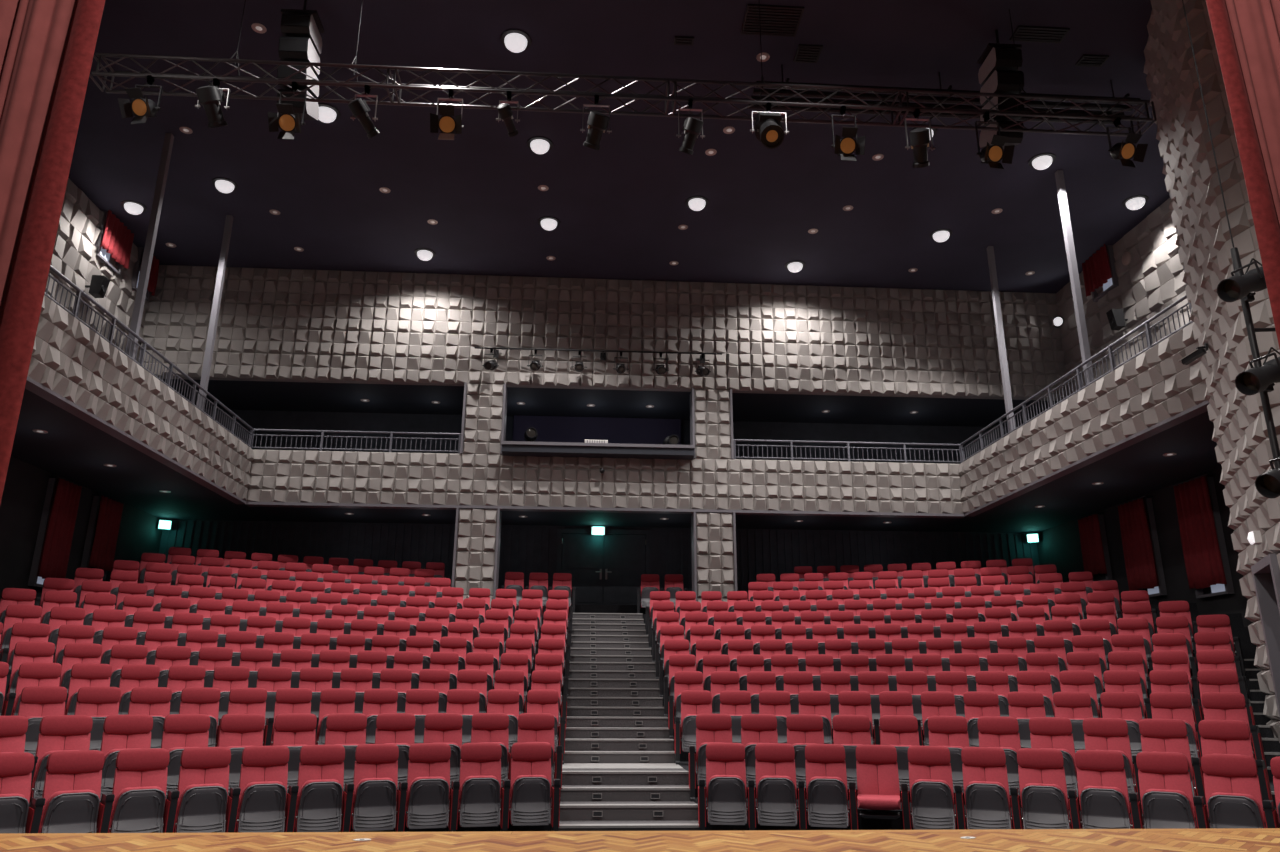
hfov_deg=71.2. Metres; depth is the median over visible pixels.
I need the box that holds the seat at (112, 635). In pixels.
[100,626,137,663]
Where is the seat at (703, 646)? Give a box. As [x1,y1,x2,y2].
[696,639,720,682]
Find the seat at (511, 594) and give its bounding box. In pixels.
[495,589,516,622]
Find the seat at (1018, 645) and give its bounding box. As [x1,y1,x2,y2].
[997,637,1027,670]
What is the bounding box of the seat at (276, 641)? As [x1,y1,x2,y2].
[263,632,293,666]
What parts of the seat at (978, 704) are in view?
backrest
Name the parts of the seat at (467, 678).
backrest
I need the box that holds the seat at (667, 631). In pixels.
[655,625,689,678]
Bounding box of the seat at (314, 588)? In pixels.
[301,581,324,603]
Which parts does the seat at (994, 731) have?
backrest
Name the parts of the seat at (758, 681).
backrest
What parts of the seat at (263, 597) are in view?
backrest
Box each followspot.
[524,427,537,441]
[663,435,678,444]
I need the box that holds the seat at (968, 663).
[949,653,979,691]
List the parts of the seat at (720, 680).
backrest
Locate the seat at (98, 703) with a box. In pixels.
[74,687,120,750]
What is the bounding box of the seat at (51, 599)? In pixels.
[40,590,76,623]
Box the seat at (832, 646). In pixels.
[825,639,855,674]
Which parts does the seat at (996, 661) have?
backrest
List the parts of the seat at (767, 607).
backrest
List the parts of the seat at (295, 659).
backrest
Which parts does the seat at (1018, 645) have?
backrest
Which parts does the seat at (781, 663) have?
backrest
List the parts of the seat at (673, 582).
backrest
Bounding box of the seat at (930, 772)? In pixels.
[908,745,965,829]
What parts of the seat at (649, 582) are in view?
panel, backrest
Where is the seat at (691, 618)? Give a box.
[685,612,707,653]
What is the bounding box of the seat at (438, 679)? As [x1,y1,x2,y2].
[418,669,449,712]
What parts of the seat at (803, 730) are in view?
backrest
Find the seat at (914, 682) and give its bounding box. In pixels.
[896,671,927,729]
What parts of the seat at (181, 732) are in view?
backrest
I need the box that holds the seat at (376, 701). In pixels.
[363,689,397,743]
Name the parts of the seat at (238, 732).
backrest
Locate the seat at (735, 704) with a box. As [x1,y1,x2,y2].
[720,690,750,742]
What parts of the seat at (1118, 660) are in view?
backrest, panel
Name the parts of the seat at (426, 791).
panel, armrest, backrest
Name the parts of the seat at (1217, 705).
backrest, armrest, panel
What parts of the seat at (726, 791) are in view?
armrest, panel, backrest, panel, armrest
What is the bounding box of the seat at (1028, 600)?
[1022,595,1051,620]
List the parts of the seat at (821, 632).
backrest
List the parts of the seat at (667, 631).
panel, backrest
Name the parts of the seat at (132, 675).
backrest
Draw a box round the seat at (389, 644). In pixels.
[371,635,399,668]
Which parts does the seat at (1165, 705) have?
backrest, panel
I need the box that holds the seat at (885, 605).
[873,599,895,623]
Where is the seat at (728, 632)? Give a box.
[721,625,744,654]
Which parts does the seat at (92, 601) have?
backrest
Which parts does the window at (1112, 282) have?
pane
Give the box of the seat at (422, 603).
[406,597,428,620]
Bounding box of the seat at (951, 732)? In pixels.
[928,716,968,792]
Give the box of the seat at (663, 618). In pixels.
[652,612,678,661]
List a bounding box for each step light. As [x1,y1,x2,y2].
[591,732,598,735]
[591,744,598,747]
[591,756,598,760]
[592,777,600,781]
[592,793,601,798]
[593,811,602,816]
[635,721,642,724]
[640,756,647,760]
[648,777,656,781]
[650,793,659,798]
[653,811,662,816]
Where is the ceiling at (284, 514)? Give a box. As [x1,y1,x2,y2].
[244,504,961,531]
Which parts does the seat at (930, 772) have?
backrest, armrest, panel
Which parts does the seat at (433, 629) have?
backrest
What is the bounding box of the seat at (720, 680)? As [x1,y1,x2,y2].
[711,671,739,713]
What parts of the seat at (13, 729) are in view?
backrest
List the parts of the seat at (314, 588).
backrest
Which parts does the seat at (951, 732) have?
backrest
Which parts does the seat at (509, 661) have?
backrest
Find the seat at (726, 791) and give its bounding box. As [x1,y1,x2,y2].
[698,743,755,830]
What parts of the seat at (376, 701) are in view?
backrest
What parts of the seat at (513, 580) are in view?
backrest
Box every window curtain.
[37,475,84,578]
[88,493,124,571]
[100,210,133,268]
[138,256,158,295]
[1075,512,1106,575]
[1082,244,1111,296]
[1116,495,1158,590]
[1169,473,1226,588]
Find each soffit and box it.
[11,389,271,520]
[934,411,1221,532]
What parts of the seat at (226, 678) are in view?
backrest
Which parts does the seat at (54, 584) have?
backrest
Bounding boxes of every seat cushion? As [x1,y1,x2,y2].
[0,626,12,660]
[0,793,25,797]
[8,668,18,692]
[12,693,20,715]
[27,716,44,718]
[30,750,78,801]
[39,789,96,832]
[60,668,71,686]
[65,690,77,714]
[101,748,140,769]
[109,786,162,832]
[119,690,130,704]
[168,747,190,751]
[174,783,224,832]
[227,746,247,748]
[236,781,284,832]
[282,745,304,746]
[295,779,339,831]
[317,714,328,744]
[338,744,358,745]
[351,778,394,830]
[385,743,409,745]
[406,776,448,827]
[458,776,499,824]
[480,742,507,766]
[510,775,550,824]
[682,714,697,750]
[697,742,723,783]
[707,775,746,819]
[757,776,797,823]
[792,743,814,745]
[807,776,848,823]
[841,744,862,745]
[857,794,900,809]
[892,745,910,746]
[911,779,955,829]
[945,746,962,748]
[965,781,1011,828]
[998,747,1016,752]
[1022,783,1070,828]
[1041,748,1078,797]
[1080,786,1131,828]
[1110,750,1135,791]
[1142,789,1196,828]
[1172,752,1195,795]
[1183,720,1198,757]
[1208,792,1265,827]
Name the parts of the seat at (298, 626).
backrest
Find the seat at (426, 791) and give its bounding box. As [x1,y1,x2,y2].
[395,743,450,831]
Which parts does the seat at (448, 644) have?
backrest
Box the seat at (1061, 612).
[1051,605,1080,635]
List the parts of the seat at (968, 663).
backrest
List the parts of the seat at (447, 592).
backrest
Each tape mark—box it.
[353,838,370,840]
[960,836,975,838]
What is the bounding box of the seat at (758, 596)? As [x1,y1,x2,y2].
[753,591,773,611]
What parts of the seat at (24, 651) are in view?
panel, backrest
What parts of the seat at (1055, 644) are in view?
backrest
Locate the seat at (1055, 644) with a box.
[1034,636,1067,671]
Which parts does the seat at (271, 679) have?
backrest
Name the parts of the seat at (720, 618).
backrest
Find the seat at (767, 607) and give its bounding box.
[761,601,782,624]
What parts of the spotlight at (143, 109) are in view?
barn door, barn door, barn door, barn door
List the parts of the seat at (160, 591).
backrest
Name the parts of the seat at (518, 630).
backrest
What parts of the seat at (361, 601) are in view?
backrest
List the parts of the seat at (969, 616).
backrest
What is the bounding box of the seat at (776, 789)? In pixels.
[755,743,806,829]
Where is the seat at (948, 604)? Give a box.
[931,598,954,638]
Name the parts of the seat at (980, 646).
backrest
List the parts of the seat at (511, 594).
backrest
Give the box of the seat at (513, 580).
[501,572,523,605]
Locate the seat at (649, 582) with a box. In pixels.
[637,574,663,612]
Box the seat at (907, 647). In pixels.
[892,638,919,670]
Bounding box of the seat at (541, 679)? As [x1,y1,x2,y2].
[524,670,566,732]
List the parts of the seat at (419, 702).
backrest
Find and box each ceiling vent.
[674,36,693,45]
[741,4,804,36]
[793,44,822,62]
[1010,26,1069,42]
[1075,54,1108,66]
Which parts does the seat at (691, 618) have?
backrest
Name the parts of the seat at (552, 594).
backrest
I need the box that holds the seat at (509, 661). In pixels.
[494,653,527,700]
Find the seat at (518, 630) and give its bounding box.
[505,623,534,668]
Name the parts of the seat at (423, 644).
backrest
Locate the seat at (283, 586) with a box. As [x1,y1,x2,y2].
[271,580,295,602]
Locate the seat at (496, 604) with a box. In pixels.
[491,599,512,637]
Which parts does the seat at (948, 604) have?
backrest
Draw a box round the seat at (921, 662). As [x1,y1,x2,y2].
[912,654,942,690]
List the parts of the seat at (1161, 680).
backrest, armrest, panel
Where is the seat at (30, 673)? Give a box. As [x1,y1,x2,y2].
[1,662,61,715]
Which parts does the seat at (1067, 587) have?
backrest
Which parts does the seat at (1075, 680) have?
backrest, panel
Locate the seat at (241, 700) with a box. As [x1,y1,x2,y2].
[215,688,266,746]
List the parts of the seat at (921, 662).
backrest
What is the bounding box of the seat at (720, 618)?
[714,612,736,640]
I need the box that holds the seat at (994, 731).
[977,716,1020,794]
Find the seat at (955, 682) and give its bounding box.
[935,671,967,716]
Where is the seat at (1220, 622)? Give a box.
[1196,614,1246,678]
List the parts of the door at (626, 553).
frame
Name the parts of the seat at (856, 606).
backrest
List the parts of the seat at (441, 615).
backrest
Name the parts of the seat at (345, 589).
backrest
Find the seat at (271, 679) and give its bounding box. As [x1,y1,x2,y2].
[256,667,291,728]
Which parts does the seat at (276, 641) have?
backrest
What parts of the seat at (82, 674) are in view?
backrest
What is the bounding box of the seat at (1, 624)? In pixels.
[0,622,2,641]
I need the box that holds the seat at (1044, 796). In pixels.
[1017,748,1081,828]
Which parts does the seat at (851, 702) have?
backrest, panel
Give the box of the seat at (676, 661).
[664,654,695,716]
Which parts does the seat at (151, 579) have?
backrest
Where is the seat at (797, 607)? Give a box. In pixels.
[789,601,810,624]
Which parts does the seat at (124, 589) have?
backrest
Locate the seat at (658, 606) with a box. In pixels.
[648,601,673,648]
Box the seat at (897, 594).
[886,588,908,609]
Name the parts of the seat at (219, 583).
backrest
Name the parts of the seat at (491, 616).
backrest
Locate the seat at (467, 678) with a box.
[457,669,486,712]
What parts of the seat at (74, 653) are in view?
backrest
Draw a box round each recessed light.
[32,429,47,433]
[103,464,115,466]
[121,200,146,214]
[166,243,175,247]
[179,126,192,133]
[212,178,237,192]
[251,23,266,32]
[270,209,279,214]
[294,247,303,251]
[318,103,340,122]
[379,187,390,192]
[414,248,435,260]
[427,219,437,224]
[500,29,531,52]
[527,136,552,153]
[538,185,548,190]
[538,216,559,230]
[546,256,555,260]
[669,261,678,264]
[678,225,687,229]
[685,196,708,210]
[705,149,716,155]
[723,126,734,133]
[756,52,769,61]
[785,260,804,272]
[808,229,817,233]
[843,205,852,210]
[872,154,883,160]
[908,268,917,271]
[909,128,936,139]
[929,229,952,241]
[992,208,1002,213]
[1025,271,1034,274]
[1028,153,1055,169]
[1092,482,1103,484]
[1122,195,1148,209]
[1163,453,1176,455]
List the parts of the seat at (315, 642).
backrest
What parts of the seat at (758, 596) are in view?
backrest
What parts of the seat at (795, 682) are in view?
backrest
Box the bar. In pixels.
[475,347,721,362]
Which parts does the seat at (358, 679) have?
backrest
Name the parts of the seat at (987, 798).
backrest, armrest, panel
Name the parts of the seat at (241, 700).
backrest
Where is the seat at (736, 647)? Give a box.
[728,639,752,671]
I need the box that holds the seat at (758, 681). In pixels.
[747,671,775,713]
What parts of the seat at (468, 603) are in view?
backrest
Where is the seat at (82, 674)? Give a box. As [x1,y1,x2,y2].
[64,663,111,714]
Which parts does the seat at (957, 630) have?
backrest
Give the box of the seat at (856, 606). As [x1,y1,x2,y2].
[844,600,872,638]
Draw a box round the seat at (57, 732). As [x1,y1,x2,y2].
[29,715,92,801]
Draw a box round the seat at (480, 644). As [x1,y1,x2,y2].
[473,637,498,685]
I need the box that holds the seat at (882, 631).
[875,624,900,653]
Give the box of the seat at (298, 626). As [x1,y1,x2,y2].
[282,617,310,648]
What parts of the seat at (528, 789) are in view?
panel, armrest, backrest, panel, armrest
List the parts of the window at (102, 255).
pane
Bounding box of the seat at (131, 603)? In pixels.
[122,595,153,626]
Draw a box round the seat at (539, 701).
[527,690,565,763]
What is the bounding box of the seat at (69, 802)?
[25,750,103,832]
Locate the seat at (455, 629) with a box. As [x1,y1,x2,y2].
[448,622,472,653]
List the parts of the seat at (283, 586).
backrest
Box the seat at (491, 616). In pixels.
[485,610,508,652]
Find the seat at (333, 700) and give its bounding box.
[315,688,355,744]
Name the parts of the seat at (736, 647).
backrest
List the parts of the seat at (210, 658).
backrest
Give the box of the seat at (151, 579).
[144,572,171,596]
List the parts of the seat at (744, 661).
backrest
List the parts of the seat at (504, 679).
backrest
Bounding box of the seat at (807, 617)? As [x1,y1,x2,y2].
[801,611,823,638]
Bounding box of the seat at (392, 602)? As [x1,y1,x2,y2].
[377,595,399,619]
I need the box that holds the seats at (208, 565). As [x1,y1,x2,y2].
[112,547,1092,603]
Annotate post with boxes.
[126,133,173,359]
[197,215,232,409]
[987,246,1014,431]
[1055,170,1093,383]
[1150,91,1186,285]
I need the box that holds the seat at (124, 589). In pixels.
[114,583,147,609]
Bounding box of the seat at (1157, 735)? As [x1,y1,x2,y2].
[1139,719,1209,822]
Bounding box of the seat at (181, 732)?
[161,714,209,796]
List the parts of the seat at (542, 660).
backrest, panel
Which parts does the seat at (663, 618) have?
panel, backrest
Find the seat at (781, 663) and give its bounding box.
[771,654,798,690]
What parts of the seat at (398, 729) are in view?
backrest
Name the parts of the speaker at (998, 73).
flying frame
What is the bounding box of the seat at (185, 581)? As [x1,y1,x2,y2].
[177,575,203,597]
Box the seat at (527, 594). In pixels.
[517,589,542,627]
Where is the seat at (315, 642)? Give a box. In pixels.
[300,633,329,666]
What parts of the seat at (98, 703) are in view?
backrest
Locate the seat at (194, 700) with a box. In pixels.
[179,687,219,746]
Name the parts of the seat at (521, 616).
backrest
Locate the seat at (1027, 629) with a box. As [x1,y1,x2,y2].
[1008,621,1036,652]
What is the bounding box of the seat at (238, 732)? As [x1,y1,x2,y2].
[218,714,264,795]
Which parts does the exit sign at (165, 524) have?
panel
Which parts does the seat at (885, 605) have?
backrest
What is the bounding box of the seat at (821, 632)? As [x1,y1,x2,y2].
[812,624,838,655]
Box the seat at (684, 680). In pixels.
[668,671,702,738]
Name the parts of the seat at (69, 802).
panel, armrest, backrest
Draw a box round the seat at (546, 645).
[532,638,568,696]
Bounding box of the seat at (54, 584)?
[34,578,74,616]
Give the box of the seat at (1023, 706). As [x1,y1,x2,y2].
[1008,692,1045,747]
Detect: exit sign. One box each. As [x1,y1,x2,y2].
[157,518,171,529]
[591,526,604,535]
[1026,531,1039,542]
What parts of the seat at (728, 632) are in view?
backrest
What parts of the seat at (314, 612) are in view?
backrest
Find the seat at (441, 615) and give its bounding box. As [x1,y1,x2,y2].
[425,608,449,637]
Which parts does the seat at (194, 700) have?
backrest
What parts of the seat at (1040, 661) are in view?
backrest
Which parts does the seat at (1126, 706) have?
backrest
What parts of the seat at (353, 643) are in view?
backrest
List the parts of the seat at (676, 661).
panel, backrest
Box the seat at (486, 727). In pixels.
[471,713,508,786]
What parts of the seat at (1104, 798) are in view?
backrest, armrest, panel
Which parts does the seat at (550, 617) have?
backrest, panel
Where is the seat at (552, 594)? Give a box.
[543,590,572,626]
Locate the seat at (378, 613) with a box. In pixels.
[363,606,388,634]
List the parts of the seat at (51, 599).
backrest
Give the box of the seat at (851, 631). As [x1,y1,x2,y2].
[844,624,868,653]
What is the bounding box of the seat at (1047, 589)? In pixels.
[1030,583,1054,619]
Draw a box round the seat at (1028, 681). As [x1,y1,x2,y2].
[1017,671,1054,716]
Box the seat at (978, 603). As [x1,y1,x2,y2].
[961,597,985,621]
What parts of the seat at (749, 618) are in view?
backrest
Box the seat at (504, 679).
[487,670,523,714]
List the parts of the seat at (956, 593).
backrest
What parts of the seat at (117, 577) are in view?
backrest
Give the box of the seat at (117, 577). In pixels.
[110,570,137,607]
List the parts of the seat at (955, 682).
backrest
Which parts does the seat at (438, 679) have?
backrest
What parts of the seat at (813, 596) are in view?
backrest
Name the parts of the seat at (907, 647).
backrest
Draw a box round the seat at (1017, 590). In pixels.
[1000,584,1023,620]
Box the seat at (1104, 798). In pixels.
[1075,750,1143,828]
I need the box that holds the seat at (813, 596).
[805,590,826,622]
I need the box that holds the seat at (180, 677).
[167,665,205,714]
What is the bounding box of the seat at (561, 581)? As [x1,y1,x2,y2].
[549,573,575,612]
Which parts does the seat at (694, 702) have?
panel, backrest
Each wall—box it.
[0,178,163,599]
[25,295,253,503]
[138,265,1068,400]
[513,415,680,444]
[958,322,1209,516]
[1037,198,1252,626]
[1143,0,1279,742]
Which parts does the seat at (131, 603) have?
backrest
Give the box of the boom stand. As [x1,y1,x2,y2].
[1182,0,1279,468]
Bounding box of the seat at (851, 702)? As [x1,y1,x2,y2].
[838,691,880,744]
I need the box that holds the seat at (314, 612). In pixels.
[299,604,325,632]
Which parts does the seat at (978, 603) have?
backrest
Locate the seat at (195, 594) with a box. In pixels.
[188,587,215,612]
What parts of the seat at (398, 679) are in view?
backrest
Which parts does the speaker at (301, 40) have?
flying frame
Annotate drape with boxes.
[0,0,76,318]
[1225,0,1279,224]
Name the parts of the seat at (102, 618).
backrest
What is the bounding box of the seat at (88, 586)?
[75,580,111,607]
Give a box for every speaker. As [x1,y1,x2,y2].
[85,275,109,297]
[277,0,323,120]
[978,29,1023,148]
[1106,309,1127,329]
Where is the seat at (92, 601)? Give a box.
[83,593,115,625]
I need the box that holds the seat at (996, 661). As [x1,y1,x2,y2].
[987,653,1018,691]
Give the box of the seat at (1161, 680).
[1149,670,1202,723]
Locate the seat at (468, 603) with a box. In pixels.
[463,598,484,636]
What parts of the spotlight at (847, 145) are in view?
barn door, barn door, barn door, barn door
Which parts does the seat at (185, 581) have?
backrest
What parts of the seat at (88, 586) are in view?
backrest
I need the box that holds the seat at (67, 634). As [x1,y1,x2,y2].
[53,625,94,664]
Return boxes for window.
[28,478,56,587]
[80,496,106,579]
[94,211,121,274]
[131,247,149,300]
[1092,245,1118,301]
[1093,514,1112,581]
[1136,498,1166,596]
[1195,477,1234,598]
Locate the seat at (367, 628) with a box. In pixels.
[350,619,377,650]
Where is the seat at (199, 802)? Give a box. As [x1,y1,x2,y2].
[163,747,230,832]
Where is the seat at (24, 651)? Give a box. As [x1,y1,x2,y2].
[1,641,54,713]
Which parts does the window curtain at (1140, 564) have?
curtain rod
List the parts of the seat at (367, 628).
backrest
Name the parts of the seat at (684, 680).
panel, backrest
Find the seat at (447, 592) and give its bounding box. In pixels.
[442,587,463,608]
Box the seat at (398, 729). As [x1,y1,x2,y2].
[375,713,414,789]
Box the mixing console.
[585,440,607,442]
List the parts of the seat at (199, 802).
panel, armrest, backrest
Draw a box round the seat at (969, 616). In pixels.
[953,608,978,636]
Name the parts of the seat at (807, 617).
backrest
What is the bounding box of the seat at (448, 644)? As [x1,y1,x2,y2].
[440,637,466,670]
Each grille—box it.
[278,65,304,78]
[278,93,304,106]
[279,39,306,51]
[281,14,308,26]
[996,49,1021,59]
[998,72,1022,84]
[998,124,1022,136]
[999,98,1023,109]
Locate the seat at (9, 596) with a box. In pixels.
[0,588,35,623]
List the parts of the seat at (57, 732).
panel, backrest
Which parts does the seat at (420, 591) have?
backrest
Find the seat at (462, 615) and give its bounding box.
[455,609,478,651]
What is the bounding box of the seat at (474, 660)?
[465,652,493,704]
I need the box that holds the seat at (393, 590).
[387,585,409,606]
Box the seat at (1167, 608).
[1159,601,1197,649]
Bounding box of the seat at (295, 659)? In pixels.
[280,649,311,687]
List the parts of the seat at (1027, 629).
backrest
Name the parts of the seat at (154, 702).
backrest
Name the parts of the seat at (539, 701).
backrest, panel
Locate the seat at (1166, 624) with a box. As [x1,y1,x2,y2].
[1156,616,1198,670]
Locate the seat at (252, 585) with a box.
[241,578,265,600]
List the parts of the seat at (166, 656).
backrest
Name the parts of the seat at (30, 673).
panel, armrest, backrest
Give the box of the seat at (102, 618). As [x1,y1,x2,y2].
[91,609,125,644]
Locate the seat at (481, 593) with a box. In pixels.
[469,588,489,611]
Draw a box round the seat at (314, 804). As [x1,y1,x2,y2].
[284,744,344,831]
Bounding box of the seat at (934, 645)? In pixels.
[926,638,954,670]
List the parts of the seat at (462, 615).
backrest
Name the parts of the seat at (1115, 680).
backrest, panel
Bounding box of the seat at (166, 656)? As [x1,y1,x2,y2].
[154,646,190,686]
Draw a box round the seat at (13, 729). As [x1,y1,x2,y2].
[0,716,27,752]
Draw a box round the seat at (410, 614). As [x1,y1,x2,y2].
[394,607,418,635]
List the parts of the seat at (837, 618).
backrest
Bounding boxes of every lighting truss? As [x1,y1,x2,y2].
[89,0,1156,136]
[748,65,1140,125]
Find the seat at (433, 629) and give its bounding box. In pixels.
[416,621,441,651]
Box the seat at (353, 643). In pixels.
[336,634,364,667]
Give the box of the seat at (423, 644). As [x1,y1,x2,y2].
[406,636,432,668]
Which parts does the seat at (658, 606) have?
panel, backrest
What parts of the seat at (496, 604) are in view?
backrest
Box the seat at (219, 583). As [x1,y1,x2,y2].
[210,576,234,599]
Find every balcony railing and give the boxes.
[44,265,252,447]
[251,429,460,453]
[733,439,961,463]
[960,295,1192,461]
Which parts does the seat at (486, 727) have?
backrest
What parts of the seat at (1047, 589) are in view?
backrest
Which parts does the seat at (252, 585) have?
backrest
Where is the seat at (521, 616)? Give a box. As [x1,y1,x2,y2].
[509,610,537,652]
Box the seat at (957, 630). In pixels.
[940,622,967,652]
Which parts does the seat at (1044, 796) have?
backrest, armrest, panel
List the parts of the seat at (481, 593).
backrest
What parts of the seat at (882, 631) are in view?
backrest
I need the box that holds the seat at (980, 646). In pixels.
[961,637,990,672]
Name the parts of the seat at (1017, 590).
backrest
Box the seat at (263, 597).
[254,590,279,615]
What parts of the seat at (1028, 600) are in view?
backrest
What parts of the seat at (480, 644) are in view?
backrest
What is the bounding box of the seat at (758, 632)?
[751,625,774,654]
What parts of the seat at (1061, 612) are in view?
backrest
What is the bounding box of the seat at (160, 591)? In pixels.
[153,585,181,611]
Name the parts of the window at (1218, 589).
pane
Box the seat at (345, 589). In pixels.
[330,583,353,604]
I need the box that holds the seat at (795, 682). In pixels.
[783,671,812,713]
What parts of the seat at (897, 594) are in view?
backrest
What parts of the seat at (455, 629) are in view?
backrest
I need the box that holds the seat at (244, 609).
[232,601,259,630]
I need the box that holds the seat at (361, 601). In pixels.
[347,594,370,618]
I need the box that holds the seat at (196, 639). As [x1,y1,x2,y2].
[185,629,217,665]
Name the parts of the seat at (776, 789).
backrest, armrest, panel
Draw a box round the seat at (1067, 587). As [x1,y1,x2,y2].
[1061,582,1087,618]
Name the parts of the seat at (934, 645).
backrest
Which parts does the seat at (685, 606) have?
backrest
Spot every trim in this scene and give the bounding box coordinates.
[245,502,965,517]
[501,441,694,459]
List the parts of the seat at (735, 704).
backrest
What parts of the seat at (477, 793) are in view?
panel, armrest, backrest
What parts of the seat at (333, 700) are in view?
panel, backrest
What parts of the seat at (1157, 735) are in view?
backrest, armrest, panel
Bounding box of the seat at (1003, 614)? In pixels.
[985,607,1011,638]
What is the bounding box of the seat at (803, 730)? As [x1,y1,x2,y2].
[786,714,823,787]
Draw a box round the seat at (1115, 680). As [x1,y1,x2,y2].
[1103,670,1151,718]
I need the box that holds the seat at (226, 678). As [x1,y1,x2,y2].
[212,666,248,727]
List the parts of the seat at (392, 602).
backrest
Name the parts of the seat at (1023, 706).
backrest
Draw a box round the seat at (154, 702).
[128,687,171,747]
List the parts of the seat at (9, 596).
backrest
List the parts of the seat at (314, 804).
panel, armrest, backrest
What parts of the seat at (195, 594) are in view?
backrest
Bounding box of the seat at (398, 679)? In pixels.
[380,668,411,712]
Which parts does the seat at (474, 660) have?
backrest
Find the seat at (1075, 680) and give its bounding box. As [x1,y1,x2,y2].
[1059,670,1102,717]
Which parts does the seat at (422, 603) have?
backrest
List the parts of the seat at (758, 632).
backrest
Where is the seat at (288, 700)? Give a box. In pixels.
[263,688,311,745]
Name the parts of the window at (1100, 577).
pane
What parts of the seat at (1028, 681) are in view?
backrest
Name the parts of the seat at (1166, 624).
backrest, panel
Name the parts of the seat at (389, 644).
backrest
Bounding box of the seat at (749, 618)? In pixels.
[743,612,765,639]
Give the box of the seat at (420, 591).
[415,586,436,607]
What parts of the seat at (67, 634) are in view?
backrest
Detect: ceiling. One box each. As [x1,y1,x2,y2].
[68,0,1169,292]
[161,379,1058,427]
[244,504,961,531]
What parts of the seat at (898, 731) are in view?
backrest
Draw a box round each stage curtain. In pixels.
[0,0,104,503]
[1206,0,1279,348]
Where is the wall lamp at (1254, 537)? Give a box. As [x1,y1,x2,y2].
[1247,530,1261,544]
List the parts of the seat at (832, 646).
backrest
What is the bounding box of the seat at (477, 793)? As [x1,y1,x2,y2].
[448,743,501,831]
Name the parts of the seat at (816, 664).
backrest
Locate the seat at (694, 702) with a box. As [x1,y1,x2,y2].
[674,690,711,764]
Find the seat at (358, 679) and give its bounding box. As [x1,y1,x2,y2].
[340,668,372,713]
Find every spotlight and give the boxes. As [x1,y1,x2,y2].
[118,75,162,123]
[195,78,229,127]
[268,81,306,139]
[348,84,379,138]
[430,88,463,139]
[482,348,498,369]
[496,91,519,136]
[527,349,542,370]
[571,350,586,371]
[580,95,611,149]
[613,352,628,373]
[653,353,668,374]
[676,99,704,154]
[695,354,710,375]
[750,102,788,148]
[831,105,865,160]
[904,109,934,167]
[975,112,1014,168]
[1106,117,1147,167]
[1217,258,1266,301]
[1235,347,1279,394]
[1255,457,1279,497]
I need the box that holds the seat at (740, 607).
[734,601,755,624]
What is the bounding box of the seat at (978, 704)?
[964,691,999,746]
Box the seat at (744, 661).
[737,654,763,690]
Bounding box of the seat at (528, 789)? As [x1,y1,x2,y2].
[500,742,559,830]
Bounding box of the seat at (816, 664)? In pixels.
[806,654,833,690]
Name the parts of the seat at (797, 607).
backrest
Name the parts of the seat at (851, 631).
backrest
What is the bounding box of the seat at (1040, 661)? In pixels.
[1026,652,1060,704]
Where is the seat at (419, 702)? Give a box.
[405,689,438,743]
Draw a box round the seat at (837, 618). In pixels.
[830,611,853,653]
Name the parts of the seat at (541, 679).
backrest, panel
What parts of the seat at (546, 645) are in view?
backrest, panel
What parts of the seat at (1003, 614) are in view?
backrest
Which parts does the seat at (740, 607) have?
backrest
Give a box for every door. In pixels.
[556,528,650,604]
[1251,553,1279,717]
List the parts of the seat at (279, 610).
backrest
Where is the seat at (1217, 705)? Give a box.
[1201,692,1266,767]
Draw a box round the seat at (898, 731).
[880,715,919,790]
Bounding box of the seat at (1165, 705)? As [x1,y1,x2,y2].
[1150,692,1201,757]
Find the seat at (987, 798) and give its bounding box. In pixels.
[961,747,1022,829]
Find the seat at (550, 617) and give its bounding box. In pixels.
[538,611,570,652]
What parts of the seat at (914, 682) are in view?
backrest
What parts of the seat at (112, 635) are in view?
backrest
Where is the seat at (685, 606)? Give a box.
[680,601,700,638]
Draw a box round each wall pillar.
[451,383,507,609]
[690,388,736,602]
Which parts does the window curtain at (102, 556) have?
curtain rod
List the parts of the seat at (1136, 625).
backrest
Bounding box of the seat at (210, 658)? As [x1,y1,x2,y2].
[198,647,232,687]
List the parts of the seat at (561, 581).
backrest, panel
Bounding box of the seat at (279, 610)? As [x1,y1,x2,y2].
[266,602,292,631]
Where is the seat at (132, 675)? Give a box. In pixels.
[118,664,159,714]
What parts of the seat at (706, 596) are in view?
backrest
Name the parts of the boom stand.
arm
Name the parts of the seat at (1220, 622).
backrest, panel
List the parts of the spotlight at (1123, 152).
barn door, barn door, barn door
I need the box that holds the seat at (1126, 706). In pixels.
[1100,692,1141,761]
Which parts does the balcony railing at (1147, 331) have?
post, post, post, post, post, post, post, post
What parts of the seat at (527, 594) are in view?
backrest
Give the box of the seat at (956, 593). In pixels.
[942,587,964,608]
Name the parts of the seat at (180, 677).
backrest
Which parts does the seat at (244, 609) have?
backrest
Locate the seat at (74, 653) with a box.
[59,643,101,692]
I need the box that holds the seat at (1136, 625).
[1117,617,1153,668]
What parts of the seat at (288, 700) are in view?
panel, armrest, backrest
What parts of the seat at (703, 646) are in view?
backrest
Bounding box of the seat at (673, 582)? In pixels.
[665,574,686,607]
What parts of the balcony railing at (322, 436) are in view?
post, rail, rail, rail, post, post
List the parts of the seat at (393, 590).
backrest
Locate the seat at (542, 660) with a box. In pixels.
[529,653,567,705]
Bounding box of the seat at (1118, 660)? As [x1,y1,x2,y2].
[1108,651,1151,706]
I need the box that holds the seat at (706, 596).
[701,591,721,612]
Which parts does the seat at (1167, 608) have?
backrest, panel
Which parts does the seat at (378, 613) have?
backrest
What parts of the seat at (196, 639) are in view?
backrest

